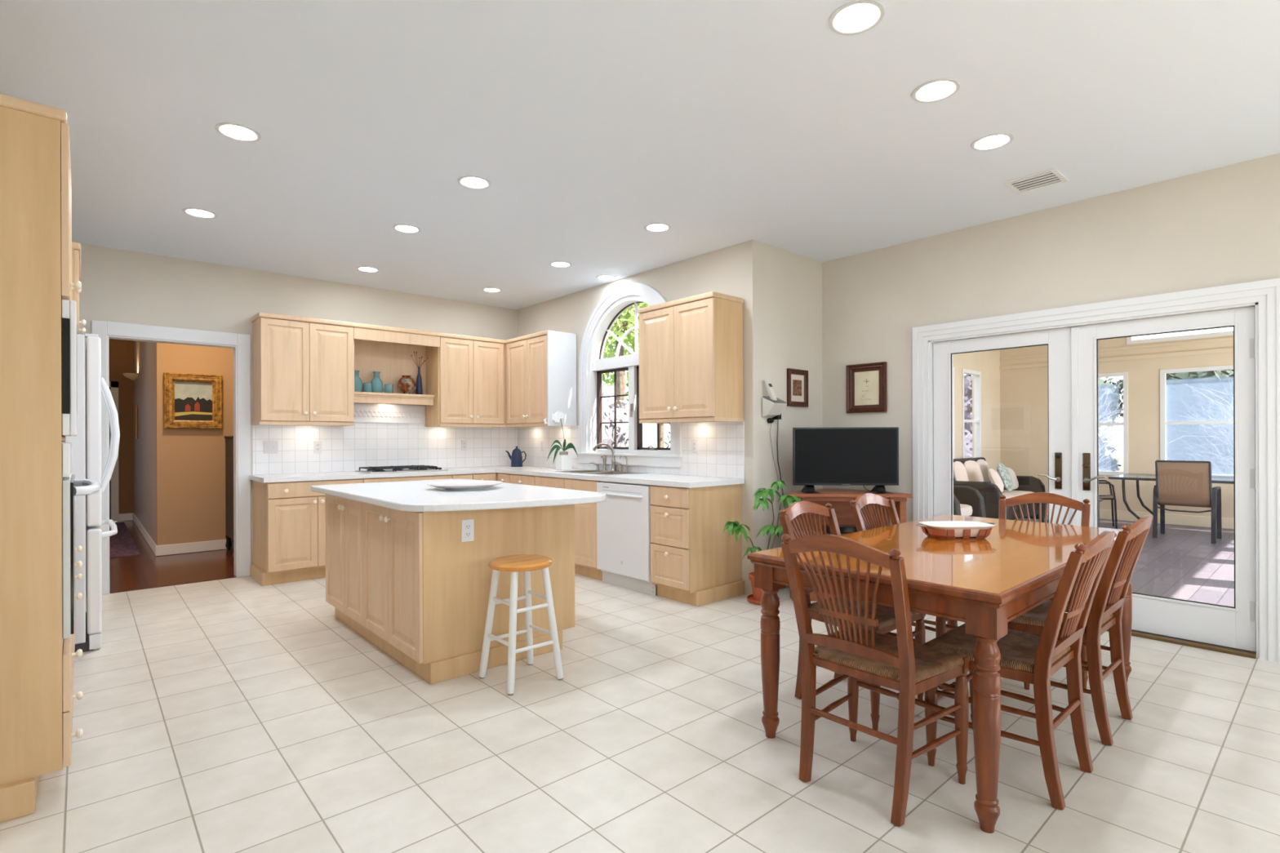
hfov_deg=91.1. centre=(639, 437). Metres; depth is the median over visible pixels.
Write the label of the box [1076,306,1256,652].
door
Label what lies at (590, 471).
sink
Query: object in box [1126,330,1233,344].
window
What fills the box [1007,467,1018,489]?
throw pillow
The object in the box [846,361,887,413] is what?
framed picture
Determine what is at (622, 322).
leafy tree
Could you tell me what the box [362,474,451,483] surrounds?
base cabinet
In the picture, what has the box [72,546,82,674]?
base cabinet
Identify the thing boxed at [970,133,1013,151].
recessed light
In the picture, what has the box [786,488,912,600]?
tv stand
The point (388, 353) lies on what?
display niche
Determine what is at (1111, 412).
bare shrub
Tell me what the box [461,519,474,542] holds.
wall outlet
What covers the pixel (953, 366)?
window
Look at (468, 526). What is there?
receptacle
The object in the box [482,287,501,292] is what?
recessed light
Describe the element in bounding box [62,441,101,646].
wall oven
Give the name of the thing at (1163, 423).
window
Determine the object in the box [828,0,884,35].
recessed light
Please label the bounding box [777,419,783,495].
phone cord
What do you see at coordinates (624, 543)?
dishwasher
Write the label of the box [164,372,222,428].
framed painting
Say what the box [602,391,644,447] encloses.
shrub
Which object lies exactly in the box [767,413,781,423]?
power adapter
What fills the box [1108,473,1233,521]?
patio table
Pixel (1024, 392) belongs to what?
wall
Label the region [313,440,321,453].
wall outlet
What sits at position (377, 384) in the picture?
glass vase
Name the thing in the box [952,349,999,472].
wall
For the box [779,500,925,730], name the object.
dining chair
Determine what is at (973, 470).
throw pillow
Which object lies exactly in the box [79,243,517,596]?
wall
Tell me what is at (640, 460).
trim
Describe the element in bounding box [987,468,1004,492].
throw pillow
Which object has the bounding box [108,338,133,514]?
wall
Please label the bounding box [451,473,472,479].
base cabinet
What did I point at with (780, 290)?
wall
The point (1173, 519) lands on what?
baseboard
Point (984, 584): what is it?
dining table
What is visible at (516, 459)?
coffee pot
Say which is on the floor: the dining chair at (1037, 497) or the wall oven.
the dining chair at (1037, 497)
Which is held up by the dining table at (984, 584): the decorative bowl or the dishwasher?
the decorative bowl
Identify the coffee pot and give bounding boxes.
[505,446,526,466]
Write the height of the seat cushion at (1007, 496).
0.130 m
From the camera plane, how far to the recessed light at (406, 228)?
4.63 m
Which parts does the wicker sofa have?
backrest, arm, arm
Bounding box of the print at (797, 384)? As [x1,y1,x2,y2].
[792,379,801,395]
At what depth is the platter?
4.11 m
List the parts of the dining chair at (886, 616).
post, crest rail, post, rush seat, seat rail, leg, leg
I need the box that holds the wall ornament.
[135,404,137,439]
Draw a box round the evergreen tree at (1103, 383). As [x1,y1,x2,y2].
[1097,377,1123,471]
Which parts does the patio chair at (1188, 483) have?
rail, arm and leg, rail, rail, arm and leg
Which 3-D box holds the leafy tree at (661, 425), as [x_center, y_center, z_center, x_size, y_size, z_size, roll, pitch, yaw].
[0.459,-4.521,26.688,8.067,12.367,8.547,0,0,-42]
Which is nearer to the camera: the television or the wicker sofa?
the television
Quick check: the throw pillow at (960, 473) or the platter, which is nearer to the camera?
the platter
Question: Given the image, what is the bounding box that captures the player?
[825,524,883,533]
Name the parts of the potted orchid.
pot, pot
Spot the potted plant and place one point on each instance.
(756, 597)
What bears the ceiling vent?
in the ceiling
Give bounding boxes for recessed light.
[182,207,217,218]
[214,122,261,142]
[356,266,379,272]
[392,224,421,233]
[457,175,491,189]
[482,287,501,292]
[549,261,571,267]
[595,275,616,279]
[644,222,671,232]
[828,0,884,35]
[911,77,959,102]
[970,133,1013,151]
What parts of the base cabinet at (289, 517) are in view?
baseboard, door, drawer, door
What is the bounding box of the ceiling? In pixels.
[0,0,1279,309]
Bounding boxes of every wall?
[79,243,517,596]
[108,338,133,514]
[133,340,156,544]
[155,342,233,545]
[517,244,738,453]
[738,240,822,595]
[822,153,1279,525]
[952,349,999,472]
[1000,334,1234,518]
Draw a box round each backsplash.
[252,403,517,475]
[517,421,744,478]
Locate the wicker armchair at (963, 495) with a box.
[953,485,986,517]
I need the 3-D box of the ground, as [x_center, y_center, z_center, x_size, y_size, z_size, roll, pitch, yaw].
[1.246,1.696,21.177,90.000,0.080,90.000,0,0,-42]
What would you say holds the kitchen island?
on the floor
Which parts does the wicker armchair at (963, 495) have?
arm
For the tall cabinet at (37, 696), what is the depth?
2.11 m
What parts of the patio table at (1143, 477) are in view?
leg, leg, glass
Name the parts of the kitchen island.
door, knob, door, door, knob, knob, door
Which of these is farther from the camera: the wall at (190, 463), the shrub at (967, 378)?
the shrub at (967, 378)
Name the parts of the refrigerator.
door, freezer drawer, door, handle, handle, handle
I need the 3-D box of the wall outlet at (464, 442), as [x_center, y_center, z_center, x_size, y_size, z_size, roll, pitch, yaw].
[-1.984,0.081,7.092,0.070,0.116,0.007,0,0,-42]
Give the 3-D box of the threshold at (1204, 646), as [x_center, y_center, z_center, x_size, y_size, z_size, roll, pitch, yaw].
[2.894,1.223,4.223,0.180,0.020,1.797,0,0,-42]
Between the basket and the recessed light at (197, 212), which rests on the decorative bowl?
the basket
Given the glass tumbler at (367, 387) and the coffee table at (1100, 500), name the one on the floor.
the coffee table at (1100, 500)
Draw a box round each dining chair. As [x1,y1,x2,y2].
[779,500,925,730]
[781,533,970,826]
[849,493,956,688]
[924,530,1116,809]
[998,492,1090,688]
[1007,515,1153,746]
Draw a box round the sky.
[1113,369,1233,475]
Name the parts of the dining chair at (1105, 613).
leg, rush seat, seat rail, post, rail, rail, post, crest rail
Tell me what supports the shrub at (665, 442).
on the ground
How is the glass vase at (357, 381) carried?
on the display niche
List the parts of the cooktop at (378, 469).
burner, burner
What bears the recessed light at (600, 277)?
in the ceiling
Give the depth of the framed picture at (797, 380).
5.29 m
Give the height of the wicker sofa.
0.870 m
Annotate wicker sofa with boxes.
[953,457,1045,519]
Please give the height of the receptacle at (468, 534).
0.029 m
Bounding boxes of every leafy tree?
[602,302,649,409]
[604,320,664,447]
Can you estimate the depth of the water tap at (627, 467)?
5.99 m
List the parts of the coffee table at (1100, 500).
leg, leg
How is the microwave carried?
in the tall cabinet at (37, 696)
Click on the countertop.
(657, 479)
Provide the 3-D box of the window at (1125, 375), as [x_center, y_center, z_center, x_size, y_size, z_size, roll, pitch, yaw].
[6.926,-0.207,9.560,0.082,1.530,0.820,0,0,-42]
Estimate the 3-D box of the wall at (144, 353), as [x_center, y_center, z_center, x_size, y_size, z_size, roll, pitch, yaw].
[-6.496,-0.140,8.282,0.100,2.800,3.990,0,0,-42]
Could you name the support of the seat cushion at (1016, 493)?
on the wicker sofa
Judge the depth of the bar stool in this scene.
3.21 m
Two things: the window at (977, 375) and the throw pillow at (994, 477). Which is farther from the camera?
the window at (977, 375)
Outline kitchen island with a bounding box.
[311,479,606,684]
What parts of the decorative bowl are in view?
handle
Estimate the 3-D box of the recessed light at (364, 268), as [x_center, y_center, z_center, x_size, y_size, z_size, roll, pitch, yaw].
[-2.484,-1.538,5.737,0.196,0.006,0.196,0,0,-42]
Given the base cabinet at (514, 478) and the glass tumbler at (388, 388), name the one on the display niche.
the glass tumbler at (388, 388)
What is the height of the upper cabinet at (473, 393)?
0.937 m
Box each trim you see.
[91,320,250,594]
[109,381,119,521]
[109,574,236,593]
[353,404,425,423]
[577,452,682,467]
[578,282,682,454]
[912,278,1279,663]
[999,337,1233,369]
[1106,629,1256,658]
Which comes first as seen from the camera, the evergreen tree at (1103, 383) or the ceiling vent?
the ceiling vent
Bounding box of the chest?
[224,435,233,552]
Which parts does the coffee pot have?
lid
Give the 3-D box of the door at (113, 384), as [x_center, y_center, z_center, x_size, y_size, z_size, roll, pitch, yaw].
[-8.203,0.206,9.285,0.760,2.120,0.020,0,0,-42]
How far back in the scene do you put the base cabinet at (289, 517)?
5.43 m
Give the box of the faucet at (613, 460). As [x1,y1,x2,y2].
[592,442,622,471]
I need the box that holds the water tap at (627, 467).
[619,455,629,471]
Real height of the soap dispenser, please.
0.080 m
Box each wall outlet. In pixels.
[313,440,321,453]
[461,440,466,450]
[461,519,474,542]
[540,440,543,450]
[691,439,697,453]
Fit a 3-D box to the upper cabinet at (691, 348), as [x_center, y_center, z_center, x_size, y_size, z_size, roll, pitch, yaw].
[0.394,-0.617,5.163,0.394,0.979,0.861,0,0,-42]
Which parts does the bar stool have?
leg, leg, seat, leg, leg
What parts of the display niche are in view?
panel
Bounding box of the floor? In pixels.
[0,515,1279,852]
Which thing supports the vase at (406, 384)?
on the display niche
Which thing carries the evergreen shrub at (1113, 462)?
on the ground
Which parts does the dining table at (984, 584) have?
leg, edge moulding, leg, leg, leg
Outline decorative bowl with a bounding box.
[915,520,996,540]
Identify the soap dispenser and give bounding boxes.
[590,462,599,470]
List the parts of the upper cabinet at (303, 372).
door, light rail, door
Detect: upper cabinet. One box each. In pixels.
[71,241,85,334]
[251,317,353,426]
[434,337,506,426]
[491,329,576,427]
[637,291,743,423]
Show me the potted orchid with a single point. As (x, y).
(563, 460)
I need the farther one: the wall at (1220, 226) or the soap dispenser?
the soap dispenser
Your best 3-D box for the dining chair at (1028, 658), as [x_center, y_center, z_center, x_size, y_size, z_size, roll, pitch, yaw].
[1.421,0.778,2.333,0.470,0.920,0.544,0,0,-42]
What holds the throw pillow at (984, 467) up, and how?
on the seat cushion at (1016, 493)
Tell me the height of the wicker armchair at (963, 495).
0.870 m
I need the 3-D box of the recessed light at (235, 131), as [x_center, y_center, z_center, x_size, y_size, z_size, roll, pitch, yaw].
[-2.026,-1.540,3.168,0.196,0.006,0.196,0,0,-42]
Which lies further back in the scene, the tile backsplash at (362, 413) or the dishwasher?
the tile backsplash at (362, 413)
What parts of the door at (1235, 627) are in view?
handle plate, lever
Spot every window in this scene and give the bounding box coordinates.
[587,295,672,454]
[952,366,955,458]
[961,368,981,458]
[1097,371,1128,475]
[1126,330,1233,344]
[1160,364,1233,476]
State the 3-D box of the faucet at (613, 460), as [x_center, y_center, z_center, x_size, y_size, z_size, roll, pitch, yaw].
[-0.310,0.185,6.148,0.324,0.277,0.084,0,0,27]
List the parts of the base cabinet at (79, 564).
drawer, drawer, knob, knob, knob, knob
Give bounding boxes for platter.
[426,480,502,490]
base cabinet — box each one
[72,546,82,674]
[249,478,363,586]
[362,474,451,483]
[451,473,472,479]
[471,472,497,480]
[497,472,511,483]
[510,473,536,485]
[534,475,602,580]
[649,484,744,606]
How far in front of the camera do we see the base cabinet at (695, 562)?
4.75 m
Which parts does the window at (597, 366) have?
sash, sash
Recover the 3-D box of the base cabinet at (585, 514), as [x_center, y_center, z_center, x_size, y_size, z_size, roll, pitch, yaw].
[-0.480,0.803,5.957,0.651,0.876,0.992,0,0,-42]
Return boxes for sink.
[554,469,645,475]
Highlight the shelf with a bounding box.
[354,391,434,397]
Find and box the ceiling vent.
[1002,168,1068,194]
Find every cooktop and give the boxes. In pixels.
[355,465,448,473]
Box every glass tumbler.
[363,382,372,392]
[384,384,392,393]
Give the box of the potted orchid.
[543,410,577,470]
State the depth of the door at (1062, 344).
4.28 m
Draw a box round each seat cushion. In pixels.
[960,503,973,515]
[1001,489,1034,496]
[1002,493,1015,498]
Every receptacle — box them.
[465,524,471,529]
[465,531,471,537]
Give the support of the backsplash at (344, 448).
attached to the wall at (118, 286)
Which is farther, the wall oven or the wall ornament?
the wall ornament
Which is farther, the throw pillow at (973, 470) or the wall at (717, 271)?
the throw pillow at (973, 470)
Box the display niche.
[353,327,439,426]
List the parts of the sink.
bowl, bowl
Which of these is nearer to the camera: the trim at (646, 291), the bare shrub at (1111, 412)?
the trim at (646, 291)
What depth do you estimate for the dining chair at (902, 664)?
2.15 m
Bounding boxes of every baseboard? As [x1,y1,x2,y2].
[119,512,232,555]
[1047,509,1234,528]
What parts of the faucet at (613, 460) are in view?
spout, lever handle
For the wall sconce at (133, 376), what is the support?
attached to the wall at (144, 353)
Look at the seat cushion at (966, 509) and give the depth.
6.95 m
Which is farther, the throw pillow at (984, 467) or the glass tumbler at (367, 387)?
the throw pillow at (984, 467)
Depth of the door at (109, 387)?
9.49 m
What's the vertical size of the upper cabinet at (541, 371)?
0.979 m
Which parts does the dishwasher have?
handle, kick plate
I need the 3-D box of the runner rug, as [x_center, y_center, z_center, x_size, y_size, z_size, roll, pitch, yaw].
[-6.817,1.259,7.798,0.770,0.011,3.480,0,0,-42]
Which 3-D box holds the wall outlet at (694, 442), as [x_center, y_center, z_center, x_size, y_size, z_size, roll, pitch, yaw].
[0.466,0.070,5.365,0.007,0.116,0.070,0,0,-42]
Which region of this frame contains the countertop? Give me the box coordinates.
[248,465,744,488]
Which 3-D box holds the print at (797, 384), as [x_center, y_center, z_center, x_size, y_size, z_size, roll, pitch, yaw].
[1.327,-0.423,5.298,0.129,0.133,0.001,0,0,-42]
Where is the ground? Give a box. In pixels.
[1112,457,1123,471]
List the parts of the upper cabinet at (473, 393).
door, light rail, door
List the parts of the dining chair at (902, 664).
post, crest rail, rail, rail, leg, seat rail, rush seat, post, leg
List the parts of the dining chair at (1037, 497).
post, crest rail, leg, post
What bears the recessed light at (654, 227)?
in the ceiling
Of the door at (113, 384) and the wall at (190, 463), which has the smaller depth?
the wall at (190, 463)
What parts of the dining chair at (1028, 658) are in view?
leg, leg, rush seat, seat rail, post, rail, rail, post, crest rail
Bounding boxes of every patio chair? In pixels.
[1098,480,1117,528]
[1152,460,1222,543]
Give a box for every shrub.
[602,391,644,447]
[663,422,670,447]
[964,374,972,457]
[1098,377,1123,471]
[1098,453,1121,471]
[1166,371,1233,475]
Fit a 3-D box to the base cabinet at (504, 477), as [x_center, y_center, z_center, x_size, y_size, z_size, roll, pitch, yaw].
[-1.421,0.806,7.015,0.651,0.876,0.880,0,0,-42]
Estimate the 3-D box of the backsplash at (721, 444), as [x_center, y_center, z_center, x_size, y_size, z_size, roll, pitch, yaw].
[-0.323,0.098,6.264,0.008,0.458,3.452,0,0,-42]
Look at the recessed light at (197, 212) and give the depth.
4.30 m
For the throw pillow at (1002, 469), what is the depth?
8.64 m
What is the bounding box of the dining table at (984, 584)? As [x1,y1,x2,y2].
[746,514,1132,833]
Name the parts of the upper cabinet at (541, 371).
door, light rail, door, panel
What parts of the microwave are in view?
trim frame, door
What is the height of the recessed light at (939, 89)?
0.006 m
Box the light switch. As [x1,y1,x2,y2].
[263,440,277,453]
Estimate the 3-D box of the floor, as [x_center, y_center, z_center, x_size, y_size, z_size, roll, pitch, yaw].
[0.438,1.299,7.111,13.300,0.120,15.150,0,0,-42]
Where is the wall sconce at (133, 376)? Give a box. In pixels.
[122,373,138,380]
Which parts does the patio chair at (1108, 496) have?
rail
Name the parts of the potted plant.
pot, stem, stem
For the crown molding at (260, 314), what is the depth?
6.18 m
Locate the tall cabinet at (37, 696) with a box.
[0,93,83,822]
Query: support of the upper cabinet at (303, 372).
attached to the wall at (118, 286)
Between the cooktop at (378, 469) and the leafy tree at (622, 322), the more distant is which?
the leafy tree at (622, 322)
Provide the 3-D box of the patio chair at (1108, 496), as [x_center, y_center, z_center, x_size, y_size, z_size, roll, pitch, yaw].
[6.160,0.745,8.594,0.563,0.952,0.575,0,0,33]
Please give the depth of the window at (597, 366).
6.29 m
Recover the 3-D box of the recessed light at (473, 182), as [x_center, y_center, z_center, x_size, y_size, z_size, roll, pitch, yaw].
[-1.002,-1.543,3.798,0.196,0.006,0.196,0,0,-42]
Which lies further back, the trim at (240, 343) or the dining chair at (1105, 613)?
the trim at (240, 343)
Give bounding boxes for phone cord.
[769,423,777,478]
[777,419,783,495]
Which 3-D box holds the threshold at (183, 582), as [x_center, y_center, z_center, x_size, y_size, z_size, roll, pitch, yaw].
[-3.989,1.252,5.394,0.868,0.010,0.132,0,0,-42]
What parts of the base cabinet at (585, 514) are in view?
door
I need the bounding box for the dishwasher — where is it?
[596,480,656,595]
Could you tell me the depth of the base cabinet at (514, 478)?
6.29 m
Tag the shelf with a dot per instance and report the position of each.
(357, 394)
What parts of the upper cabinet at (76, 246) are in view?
crown, door, knob, knob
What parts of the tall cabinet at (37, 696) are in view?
crown, door, drawer, drawer, door, knob, knob, knob, knob, knob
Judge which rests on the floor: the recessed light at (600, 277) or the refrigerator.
the refrigerator
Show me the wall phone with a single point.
(772, 406)
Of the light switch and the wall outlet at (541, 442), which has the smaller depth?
the light switch
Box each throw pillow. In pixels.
[953,461,968,480]
[963,460,983,481]
[976,459,990,482]
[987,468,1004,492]
[996,462,1013,491]
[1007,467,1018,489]
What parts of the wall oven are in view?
door, control panel, door glass, handle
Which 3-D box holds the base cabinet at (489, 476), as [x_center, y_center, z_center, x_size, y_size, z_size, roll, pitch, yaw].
[-1.813,0.808,6.821,0.291,0.876,0.651,0,0,-42]
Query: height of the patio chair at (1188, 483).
0.952 m
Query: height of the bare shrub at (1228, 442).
2.995 m
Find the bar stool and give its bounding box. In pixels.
[479,554,563,695]
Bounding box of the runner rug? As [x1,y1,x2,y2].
[109,522,140,558]
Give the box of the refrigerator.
[65,333,119,653]
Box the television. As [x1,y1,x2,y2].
[792,426,898,493]
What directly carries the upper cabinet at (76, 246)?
attached to the wall
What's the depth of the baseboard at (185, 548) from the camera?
6.94 m
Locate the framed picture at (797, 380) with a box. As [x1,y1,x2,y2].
[786,368,808,407]
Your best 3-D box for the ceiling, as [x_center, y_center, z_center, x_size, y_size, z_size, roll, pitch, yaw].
[0.177,-1.600,2.959,5.886,0.100,9.320,0,0,-42]
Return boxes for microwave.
[61,299,77,435]
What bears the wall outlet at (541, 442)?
attached to the wall at (717, 271)
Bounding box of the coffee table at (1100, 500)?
[1036,498,1102,527]
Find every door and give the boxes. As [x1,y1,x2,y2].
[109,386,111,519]
[933,326,1079,525]
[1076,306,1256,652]
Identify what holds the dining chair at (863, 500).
on the floor
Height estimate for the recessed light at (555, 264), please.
0.006 m
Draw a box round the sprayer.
[600,455,606,470]
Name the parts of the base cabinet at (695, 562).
drawer, drawer, drawer, baseboard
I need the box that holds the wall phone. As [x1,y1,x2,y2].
[762,378,786,417]
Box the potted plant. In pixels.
[723,480,802,604]
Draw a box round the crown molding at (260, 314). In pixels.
[250,311,546,343]
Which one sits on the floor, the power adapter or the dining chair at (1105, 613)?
the dining chair at (1105, 613)
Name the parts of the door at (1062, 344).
lever, handle plate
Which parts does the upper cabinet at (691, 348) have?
door, crown, light rail, door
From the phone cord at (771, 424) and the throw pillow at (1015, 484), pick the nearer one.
the phone cord at (771, 424)
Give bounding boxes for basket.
[920,526,991,540]
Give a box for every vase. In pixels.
[354,369,362,391]
[370,371,383,392]
[397,375,415,394]
[410,351,427,394]
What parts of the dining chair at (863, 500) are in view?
post, crest rail, post, leg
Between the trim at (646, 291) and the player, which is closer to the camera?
the player
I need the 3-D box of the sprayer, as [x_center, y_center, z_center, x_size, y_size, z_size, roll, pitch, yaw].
[-0.360,0.248,6.245,0.055,0.150,0.039,0,0,15]
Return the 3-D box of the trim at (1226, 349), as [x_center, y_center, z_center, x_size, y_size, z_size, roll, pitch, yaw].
[7.664,-1.244,8.660,0.030,0.200,4.950,0,0,-42]
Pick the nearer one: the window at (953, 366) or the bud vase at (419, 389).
the bud vase at (419, 389)
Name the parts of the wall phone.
panel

